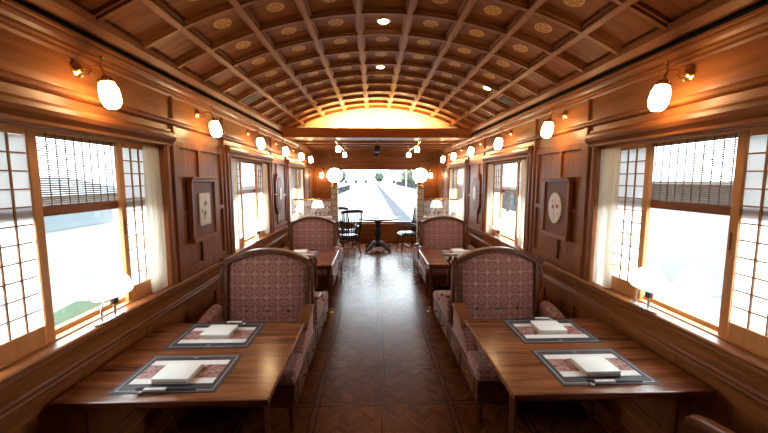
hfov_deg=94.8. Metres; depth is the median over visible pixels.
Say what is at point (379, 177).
tree
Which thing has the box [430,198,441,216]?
table lamp
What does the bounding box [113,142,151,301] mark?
screen
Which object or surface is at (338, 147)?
ceiling spotlight
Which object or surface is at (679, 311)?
window
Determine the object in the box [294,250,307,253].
folded napkin
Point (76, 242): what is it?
outbuilding
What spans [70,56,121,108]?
wall sconce
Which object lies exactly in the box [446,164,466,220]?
trim
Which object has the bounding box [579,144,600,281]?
trim
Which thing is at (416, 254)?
sofa
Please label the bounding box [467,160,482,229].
trim
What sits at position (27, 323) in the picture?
screen
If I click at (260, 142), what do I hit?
wall sconce
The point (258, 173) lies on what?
screen
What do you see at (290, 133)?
trim
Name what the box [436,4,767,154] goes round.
trim
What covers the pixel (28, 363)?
window sill
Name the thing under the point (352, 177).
house
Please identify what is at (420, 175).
lamp post
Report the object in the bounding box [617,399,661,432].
trim
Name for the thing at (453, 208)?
table lamp
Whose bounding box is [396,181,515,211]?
fence
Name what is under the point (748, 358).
trim
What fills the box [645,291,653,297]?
socket
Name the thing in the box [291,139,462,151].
ceiling
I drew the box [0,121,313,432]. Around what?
wall
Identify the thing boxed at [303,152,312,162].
wall sconce
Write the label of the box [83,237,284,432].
trim
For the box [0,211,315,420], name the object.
trim
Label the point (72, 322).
window
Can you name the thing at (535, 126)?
trim
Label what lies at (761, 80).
trim
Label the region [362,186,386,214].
sleeper
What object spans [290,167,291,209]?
screen
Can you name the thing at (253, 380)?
dining table
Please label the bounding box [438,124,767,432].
wall
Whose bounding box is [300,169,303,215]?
pleated curtain
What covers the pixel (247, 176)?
bamboo blind
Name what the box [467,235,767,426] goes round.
trim
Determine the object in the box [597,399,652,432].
trim
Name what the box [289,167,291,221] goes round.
pleated curtain
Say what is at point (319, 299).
sofa
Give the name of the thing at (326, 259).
dining table
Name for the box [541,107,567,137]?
wall sconce
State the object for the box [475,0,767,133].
trim
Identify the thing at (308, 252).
printed card
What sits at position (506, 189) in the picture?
bamboo blind
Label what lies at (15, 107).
trim
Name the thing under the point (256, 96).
ceiling vent
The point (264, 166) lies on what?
pleated curtain
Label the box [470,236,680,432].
trim
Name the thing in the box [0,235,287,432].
trim
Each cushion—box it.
[339,233,357,237]
[398,231,415,234]
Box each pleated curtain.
[142,146,167,292]
[231,159,239,249]
[262,163,269,234]
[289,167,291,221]
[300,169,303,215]
[449,169,452,215]
[462,167,464,219]
[486,164,493,233]
[518,159,526,248]
[593,147,620,288]
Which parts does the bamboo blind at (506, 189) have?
rail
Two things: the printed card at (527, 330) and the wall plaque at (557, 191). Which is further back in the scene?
the wall plaque at (557, 191)
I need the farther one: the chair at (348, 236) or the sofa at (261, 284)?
the chair at (348, 236)
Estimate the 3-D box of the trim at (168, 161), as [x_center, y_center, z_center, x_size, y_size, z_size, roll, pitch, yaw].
[-1.783,0.064,2.164,0.050,1.220,1.840,0,6,-2]
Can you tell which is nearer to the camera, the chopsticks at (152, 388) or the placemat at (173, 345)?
the chopsticks at (152, 388)
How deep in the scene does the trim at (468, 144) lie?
7.16 m
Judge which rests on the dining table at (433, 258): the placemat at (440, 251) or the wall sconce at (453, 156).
the placemat at (440, 251)
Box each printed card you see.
[128,360,229,384]
[178,327,255,342]
[303,251,315,254]
[442,250,469,253]
[513,323,589,337]
[543,354,640,376]
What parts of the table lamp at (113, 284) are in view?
handle, lamp shade, stem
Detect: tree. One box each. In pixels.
[338,170,345,186]
[374,172,383,184]
[400,170,414,187]
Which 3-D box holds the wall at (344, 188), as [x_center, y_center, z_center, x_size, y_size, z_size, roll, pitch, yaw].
[-9.495,-4.873,69.608,0.400,1.300,80.000,0,6,-2]
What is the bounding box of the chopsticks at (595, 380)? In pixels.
[586,379,642,382]
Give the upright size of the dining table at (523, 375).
0.720 m
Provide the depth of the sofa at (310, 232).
6.27 m
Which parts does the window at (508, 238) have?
frame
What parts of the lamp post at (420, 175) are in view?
post, globe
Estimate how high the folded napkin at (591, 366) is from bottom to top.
0.034 m
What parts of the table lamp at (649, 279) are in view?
handle, stem, lamp shade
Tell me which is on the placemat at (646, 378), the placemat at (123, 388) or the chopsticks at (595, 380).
the chopsticks at (595, 380)
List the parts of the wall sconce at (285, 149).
lamp shade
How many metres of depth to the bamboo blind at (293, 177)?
8.17 m
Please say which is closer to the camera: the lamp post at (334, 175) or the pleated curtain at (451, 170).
the lamp post at (334, 175)
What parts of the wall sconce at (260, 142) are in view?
lamp shade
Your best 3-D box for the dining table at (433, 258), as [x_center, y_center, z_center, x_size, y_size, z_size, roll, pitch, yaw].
[1.172,0.959,5.414,1.155,0.720,1.040,0,6,-2]
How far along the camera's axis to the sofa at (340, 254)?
6.70 m
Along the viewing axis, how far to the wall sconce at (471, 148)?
6.26 m
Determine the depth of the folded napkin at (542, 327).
2.69 m
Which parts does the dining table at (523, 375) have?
leg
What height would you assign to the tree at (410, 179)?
6.174 m
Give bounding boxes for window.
[0,123,154,368]
[231,158,264,246]
[337,168,415,222]
[491,158,526,244]
[605,125,767,358]
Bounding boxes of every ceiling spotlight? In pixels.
[334,140,346,156]
[374,140,379,156]
[407,141,421,156]
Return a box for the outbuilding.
[40,177,121,279]
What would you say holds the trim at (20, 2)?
attached to the wall at (47, 421)
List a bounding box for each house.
[342,171,369,184]
[389,170,415,185]
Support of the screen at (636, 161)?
attached to the window at (679, 311)
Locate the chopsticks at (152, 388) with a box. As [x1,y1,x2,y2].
[135,387,195,391]
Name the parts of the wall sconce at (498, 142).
lamp shade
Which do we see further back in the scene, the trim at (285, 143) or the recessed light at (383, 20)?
the trim at (285, 143)
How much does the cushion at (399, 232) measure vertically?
0.042 m
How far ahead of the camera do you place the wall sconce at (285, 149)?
6.26 m
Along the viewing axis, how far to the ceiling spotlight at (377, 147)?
7.72 m
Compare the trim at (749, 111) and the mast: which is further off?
the mast
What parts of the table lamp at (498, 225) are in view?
lamp shade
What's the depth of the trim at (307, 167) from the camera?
9.71 m
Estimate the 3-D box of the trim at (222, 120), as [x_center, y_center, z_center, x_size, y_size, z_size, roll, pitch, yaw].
[-1.883,-0.435,5.076,0.035,1.605,1.980,0,6,-2]
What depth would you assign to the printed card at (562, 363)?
2.21 m
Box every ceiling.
[22,0,762,132]
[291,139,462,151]
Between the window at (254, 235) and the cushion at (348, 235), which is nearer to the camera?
the window at (254, 235)
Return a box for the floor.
[145,242,629,432]
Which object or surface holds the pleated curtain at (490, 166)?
hanging from the wall at (717, 409)
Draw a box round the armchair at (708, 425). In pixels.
[685,414,734,432]
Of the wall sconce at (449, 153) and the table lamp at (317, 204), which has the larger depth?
the wall sconce at (449, 153)
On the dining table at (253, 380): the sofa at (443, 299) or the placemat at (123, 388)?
the placemat at (123, 388)
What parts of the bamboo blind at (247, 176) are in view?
rail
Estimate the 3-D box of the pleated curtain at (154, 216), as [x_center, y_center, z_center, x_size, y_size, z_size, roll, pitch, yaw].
[-1.834,0.028,2.832,0.044,1.152,0.208,0,6,-2]
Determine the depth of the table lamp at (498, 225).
5.29 m
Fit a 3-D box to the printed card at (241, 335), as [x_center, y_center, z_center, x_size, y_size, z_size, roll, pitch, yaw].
[-1.235,0.885,2.639,0.470,0.001,0.260,0,6,-2]
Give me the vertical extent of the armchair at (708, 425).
0.820 m
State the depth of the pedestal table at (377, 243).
9.25 m
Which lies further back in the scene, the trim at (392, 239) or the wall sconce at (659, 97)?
the trim at (392, 239)
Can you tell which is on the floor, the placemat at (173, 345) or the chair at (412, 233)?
the chair at (412, 233)
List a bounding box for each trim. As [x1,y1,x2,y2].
[0,0,315,154]
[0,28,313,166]
[0,67,314,163]
[0,88,176,146]
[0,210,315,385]
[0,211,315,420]
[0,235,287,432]
[0,292,151,370]
[12,0,278,132]
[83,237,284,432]
[108,321,224,432]
[123,408,165,432]
[160,143,182,284]
[169,96,184,279]
[177,140,226,277]
[221,117,274,255]
[225,143,273,162]
[226,152,274,254]
[273,159,286,230]
[279,128,475,139]
[285,143,304,222]
[287,158,305,167]
[287,163,306,222]
[296,108,456,127]
[306,166,314,213]
[313,152,437,241]
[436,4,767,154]
[436,211,767,407]
[437,72,767,163]
[437,166,446,213]
[437,210,767,373]
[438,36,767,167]
[446,159,466,168]
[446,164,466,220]
[447,144,468,219]
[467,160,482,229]
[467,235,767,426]
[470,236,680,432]
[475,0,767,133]
[481,119,536,253]
[481,153,532,252]
[482,144,532,162]
[531,141,583,274]
[576,99,590,276]
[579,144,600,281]
[585,92,767,147]
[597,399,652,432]
[610,288,767,360]
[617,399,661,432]
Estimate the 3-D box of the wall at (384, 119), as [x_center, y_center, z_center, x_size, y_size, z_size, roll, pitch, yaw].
[-0.130,-1.895,7.171,3.680,0.630,0.060,0,6,-2]
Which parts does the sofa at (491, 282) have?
leg, drawer, arm panel, drawer, leg, seat, backrest, frame, crest rail, leg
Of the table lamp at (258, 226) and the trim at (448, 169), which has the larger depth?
the trim at (448, 169)
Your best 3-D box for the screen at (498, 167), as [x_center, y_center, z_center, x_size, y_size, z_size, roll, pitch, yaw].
[1.828,-0.281,5.692,0.030,1.158,0.360,0,6,-2]
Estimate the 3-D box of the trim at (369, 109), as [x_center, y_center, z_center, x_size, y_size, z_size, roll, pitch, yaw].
[-0.127,-1.913,7.068,3.489,0.512,0.060,0,6,-2]
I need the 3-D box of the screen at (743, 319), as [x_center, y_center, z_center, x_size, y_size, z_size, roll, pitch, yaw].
[1.949,0.127,1.805,0.030,1.158,0.360,0,6,-2]
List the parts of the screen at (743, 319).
finger pull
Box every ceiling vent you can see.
[241,92,262,104]
[495,94,516,106]
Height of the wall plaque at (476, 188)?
0.720 m
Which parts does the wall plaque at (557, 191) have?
moulding, foot rail, moulding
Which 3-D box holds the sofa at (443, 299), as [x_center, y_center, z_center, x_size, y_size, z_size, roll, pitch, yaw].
[1.122,0.870,4.069,1.014,1.179,0.963,0,6,-2]
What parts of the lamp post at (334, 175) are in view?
globe, post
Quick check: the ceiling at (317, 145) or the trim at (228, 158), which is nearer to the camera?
the trim at (228, 158)
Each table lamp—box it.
[91,270,133,326]
[252,219,263,241]
[296,205,302,218]
[312,200,323,216]
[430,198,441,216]
[451,205,456,213]
[492,219,504,239]
[629,266,671,313]
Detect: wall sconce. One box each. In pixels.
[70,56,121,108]
[194,106,221,136]
[246,127,264,148]
[275,139,288,155]
[292,146,303,159]
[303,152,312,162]
[441,150,450,162]
[451,146,461,159]
[468,139,481,155]
[494,127,512,148]
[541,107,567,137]
[648,60,696,110]
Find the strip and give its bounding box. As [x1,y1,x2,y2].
[376,184,411,220]
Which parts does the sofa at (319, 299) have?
frame, arm panel, drawer, seat, drawer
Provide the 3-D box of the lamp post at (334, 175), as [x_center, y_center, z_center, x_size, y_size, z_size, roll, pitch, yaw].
[-1.047,0.029,7.565,0.338,2.120,0.338,0,6,-2]
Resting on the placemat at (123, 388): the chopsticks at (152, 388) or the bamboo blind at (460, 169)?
the chopsticks at (152, 388)
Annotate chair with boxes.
[331,207,358,247]
[339,210,362,254]
[395,207,416,252]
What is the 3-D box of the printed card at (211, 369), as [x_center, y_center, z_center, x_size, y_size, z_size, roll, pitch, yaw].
[-1.219,0.938,2.137,0.470,0.001,0.260,0,6,-2]
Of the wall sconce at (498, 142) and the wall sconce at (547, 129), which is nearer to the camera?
the wall sconce at (547, 129)
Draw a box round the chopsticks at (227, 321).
[207,321,247,322]
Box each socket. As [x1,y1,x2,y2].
[110,297,118,303]
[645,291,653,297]
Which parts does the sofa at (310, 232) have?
backrest, frame, crest rail, seat, drawer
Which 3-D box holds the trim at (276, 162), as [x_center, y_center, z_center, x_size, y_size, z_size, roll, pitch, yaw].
[-1.937,-0.410,6.560,0.020,1.245,0.970,0,6,-2]
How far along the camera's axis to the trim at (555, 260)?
3.69 m
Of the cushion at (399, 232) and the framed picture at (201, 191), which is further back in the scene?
the cushion at (399, 232)
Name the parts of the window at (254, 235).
frame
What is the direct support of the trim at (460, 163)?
attached to the wall at (717, 409)
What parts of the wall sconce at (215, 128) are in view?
arm, lamp shade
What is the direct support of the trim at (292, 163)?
attached to the wall at (47, 421)
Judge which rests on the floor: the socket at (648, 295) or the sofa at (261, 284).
the sofa at (261, 284)
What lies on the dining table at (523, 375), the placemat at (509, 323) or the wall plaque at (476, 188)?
the placemat at (509, 323)
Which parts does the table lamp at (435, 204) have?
lamp shade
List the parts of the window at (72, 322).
frame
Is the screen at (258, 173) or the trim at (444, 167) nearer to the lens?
the screen at (258, 173)
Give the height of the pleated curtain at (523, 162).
1.152 m
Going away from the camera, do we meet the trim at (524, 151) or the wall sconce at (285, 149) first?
the trim at (524, 151)
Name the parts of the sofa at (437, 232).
arm panel, drawer, leg, seat, backrest, crest rail, frame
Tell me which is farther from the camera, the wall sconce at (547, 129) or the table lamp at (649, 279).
the wall sconce at (547, 129)
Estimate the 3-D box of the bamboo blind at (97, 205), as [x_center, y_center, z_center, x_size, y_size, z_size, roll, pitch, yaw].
[-1.905,-0.249,2.127,0.024,0.465,1.540,0,6,-2]
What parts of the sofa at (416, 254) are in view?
arm panel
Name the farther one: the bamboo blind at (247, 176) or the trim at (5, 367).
the bamboo blind at (247, 176)
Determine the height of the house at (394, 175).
9.400 m
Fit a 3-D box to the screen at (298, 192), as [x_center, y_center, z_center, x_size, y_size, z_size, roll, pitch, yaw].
[-2.075,-0.585,8.575,0.030,1.158,0.360,0,6,-2]
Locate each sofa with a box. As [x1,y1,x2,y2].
[169,248,315,432]
[221,256,327,363]
[282,216,338,298]
[287,222,343,271]
[412,221,467,274]
[418,216,474,297]
[433,253,539,360]
[450,246,597,425]
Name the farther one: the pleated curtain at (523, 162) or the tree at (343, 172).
the tree at (343, 172)
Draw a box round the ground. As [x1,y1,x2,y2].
[50,184,720,323]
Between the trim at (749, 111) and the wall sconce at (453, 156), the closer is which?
the trim at (749, 111)
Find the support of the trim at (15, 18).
attached to the wall at (47, 421)
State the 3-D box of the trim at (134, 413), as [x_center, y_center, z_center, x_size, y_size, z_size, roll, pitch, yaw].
[-1.869,1.222,4.546,0.020,0.080,12.100,0,6,-2]
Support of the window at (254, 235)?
in the wall at (47, 421)
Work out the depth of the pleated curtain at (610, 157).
2.92 m
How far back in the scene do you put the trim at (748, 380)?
2.26 m
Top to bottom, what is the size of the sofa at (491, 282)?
1.222 m
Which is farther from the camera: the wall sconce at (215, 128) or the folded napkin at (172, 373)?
the wall sconce at (215, 128)
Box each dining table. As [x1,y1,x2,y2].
[49,322,304,432]
[308,250,338,313]
[419,249,472,312]
[465,318,715,432]
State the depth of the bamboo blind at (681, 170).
2.21 m
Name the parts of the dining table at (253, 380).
leg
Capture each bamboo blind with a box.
[35,133,117,216]
[241,161,254,193]
[291,168,295,188]
[457,168,462,188]
[502,161,517,193]
[650,133,737,215]
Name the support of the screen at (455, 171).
attached to the window
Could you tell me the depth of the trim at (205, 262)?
3.58 m
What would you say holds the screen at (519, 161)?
attached to the window at (508, 238)
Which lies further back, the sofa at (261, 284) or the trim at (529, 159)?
the trim at (529, 159)
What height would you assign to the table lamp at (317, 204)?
0.414 m
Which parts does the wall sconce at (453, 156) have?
lamp shade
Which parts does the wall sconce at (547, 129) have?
lamp shade, arm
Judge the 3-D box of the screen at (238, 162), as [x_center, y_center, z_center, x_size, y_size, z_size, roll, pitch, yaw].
[-1.954,-0.176,4.688,0.030,1.158,0.360,0,6,-2]
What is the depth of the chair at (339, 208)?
9.56 m
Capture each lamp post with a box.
[327,168,342,243]
[412,168,427,265]
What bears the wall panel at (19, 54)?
attached to the wall at (47, 421)
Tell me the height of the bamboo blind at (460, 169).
0.465 m
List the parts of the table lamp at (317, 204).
lamp shade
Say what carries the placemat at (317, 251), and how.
on the dining table at (326, 259)
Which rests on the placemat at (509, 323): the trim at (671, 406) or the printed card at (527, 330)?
the printed card at (527, 330)
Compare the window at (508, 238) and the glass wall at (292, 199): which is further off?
the glass wall at (292, 199)
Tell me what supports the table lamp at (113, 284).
on the window sill at (28, 363)
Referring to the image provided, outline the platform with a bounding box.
[384,185,515,238]
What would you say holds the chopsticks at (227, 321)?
on the placemat at (173, 345)
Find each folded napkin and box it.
[150,363,202,384]
[200,325,237,338]
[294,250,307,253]
[450,249,464,252]
[530,321,567,333]
[570,356,621,376]
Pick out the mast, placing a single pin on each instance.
(405, 170)
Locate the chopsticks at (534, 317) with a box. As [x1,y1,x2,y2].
[516,317,553,319]
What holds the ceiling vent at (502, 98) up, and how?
in the ceiling at (308, 60)
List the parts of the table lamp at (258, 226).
lamp shade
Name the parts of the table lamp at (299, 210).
lamp shade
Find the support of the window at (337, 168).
in the wall at (322, 183)
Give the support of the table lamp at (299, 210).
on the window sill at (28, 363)
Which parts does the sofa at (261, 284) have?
leg, crest rail, frame, backrest, seat, leg, drawer, arm panel, drawer, leg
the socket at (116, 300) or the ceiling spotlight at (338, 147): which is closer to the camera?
the socket at (116, 300)
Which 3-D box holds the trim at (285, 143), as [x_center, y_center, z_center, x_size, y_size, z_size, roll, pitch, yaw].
[-1.976,-0.744,8.008,0.035,1.605,1.980,0,6,-2]
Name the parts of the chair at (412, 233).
seat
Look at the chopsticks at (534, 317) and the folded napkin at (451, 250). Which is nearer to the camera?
the chopsticks at (534, 317)
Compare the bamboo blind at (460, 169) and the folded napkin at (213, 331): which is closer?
the folded napkin at (213, 331)
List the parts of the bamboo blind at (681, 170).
rail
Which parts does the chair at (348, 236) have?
post, seat, rail, post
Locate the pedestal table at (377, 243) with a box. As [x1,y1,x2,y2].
[358,216,397,252]
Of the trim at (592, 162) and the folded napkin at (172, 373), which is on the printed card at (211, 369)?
the folded napkin at (172, 373)
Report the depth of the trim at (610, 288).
2.17 m
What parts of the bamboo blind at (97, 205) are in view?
rail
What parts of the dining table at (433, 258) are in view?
leg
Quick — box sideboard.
[298,216,331,219]
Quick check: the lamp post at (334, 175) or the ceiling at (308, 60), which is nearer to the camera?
the ceiling at (308, 60)
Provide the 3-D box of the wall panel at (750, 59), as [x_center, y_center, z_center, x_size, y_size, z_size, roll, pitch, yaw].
[1.793,-1.058,4.422,0.012,0.500,12.100,0,6,-2]
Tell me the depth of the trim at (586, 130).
3.21 m
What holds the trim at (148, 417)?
attached to the wall at (47, 421)
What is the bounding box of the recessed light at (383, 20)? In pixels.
[377,17,389,23]
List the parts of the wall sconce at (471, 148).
lamp shade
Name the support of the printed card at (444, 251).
on the placemat at (440, 251)
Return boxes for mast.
[405,170,406,193]
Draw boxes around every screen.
[0,126,55,365]
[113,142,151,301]
[236,160,244,245]
[254,162,263,236]
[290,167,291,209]
[296,168,300,216]
[452,168,457,216]
[492,163,502,235]
[514,160,520,244]
[611,143,654,298]
[718,128,767,356]
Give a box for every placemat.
[108,354,242,393]
[164,323,265,348]
[292,250,319,255]
[438,249,471,254]
[503,319,602,343]
[530,349,660,385]
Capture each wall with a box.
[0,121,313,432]
[292,185,349,213]
[292,199,330,199]
[304,111,448,127]
[317,152,434,237]
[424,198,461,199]
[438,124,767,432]
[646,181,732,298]
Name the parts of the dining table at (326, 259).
leg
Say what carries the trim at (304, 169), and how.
attached to the wall at (47, 421)
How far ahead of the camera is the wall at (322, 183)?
10.42 m
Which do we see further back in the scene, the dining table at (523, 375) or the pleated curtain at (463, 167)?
the pleated curtain at (463, 167)
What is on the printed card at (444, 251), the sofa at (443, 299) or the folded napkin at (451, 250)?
the folded napkin at (451, 250)
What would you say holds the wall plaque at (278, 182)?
attached to the wall at (47, 421)
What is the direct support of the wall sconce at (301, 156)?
attached to the wall at (47, 421)
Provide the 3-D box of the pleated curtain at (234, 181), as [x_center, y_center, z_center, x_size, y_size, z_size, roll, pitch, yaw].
[-1.885,-0.140,4.433,0.044,1.152,0.208,0,6,-2]
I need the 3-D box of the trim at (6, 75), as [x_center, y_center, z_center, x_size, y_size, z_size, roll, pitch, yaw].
[-1.854,-0.944,4.319,0.050,0.065,12.100,0,6,-2]
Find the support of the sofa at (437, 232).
on the floor
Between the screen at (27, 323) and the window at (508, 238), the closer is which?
the screen at (27, 323)
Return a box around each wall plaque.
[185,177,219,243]
[273,174,283,213]
[471,174,481,213]
[540,177,574,241]
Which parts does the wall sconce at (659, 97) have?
lamp shade, arm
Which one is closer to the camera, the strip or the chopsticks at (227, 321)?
the chopsticks at (227, 321)
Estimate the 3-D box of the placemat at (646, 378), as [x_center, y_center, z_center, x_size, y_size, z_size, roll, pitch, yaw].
[1.290,0.932,2.211,0.570,0.004,0.420,0,6,-2]
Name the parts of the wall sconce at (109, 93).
arm, lamp shade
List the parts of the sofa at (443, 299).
leg, drawer, seat, drawer, arm panel, frame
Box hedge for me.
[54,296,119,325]
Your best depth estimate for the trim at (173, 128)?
3.10 m
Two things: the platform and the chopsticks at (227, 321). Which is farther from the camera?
the platform
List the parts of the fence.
post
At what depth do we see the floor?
3.27 m
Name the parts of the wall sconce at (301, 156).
lamp shade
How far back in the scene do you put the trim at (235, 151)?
4.76 m
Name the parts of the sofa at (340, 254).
arm panel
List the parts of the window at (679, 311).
frame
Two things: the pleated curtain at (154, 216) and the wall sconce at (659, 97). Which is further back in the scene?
the pleated curtain at (154, 216)
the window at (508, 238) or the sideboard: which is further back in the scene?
the sideboard
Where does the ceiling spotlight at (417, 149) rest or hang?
attached to the ceiling at (317, 145)

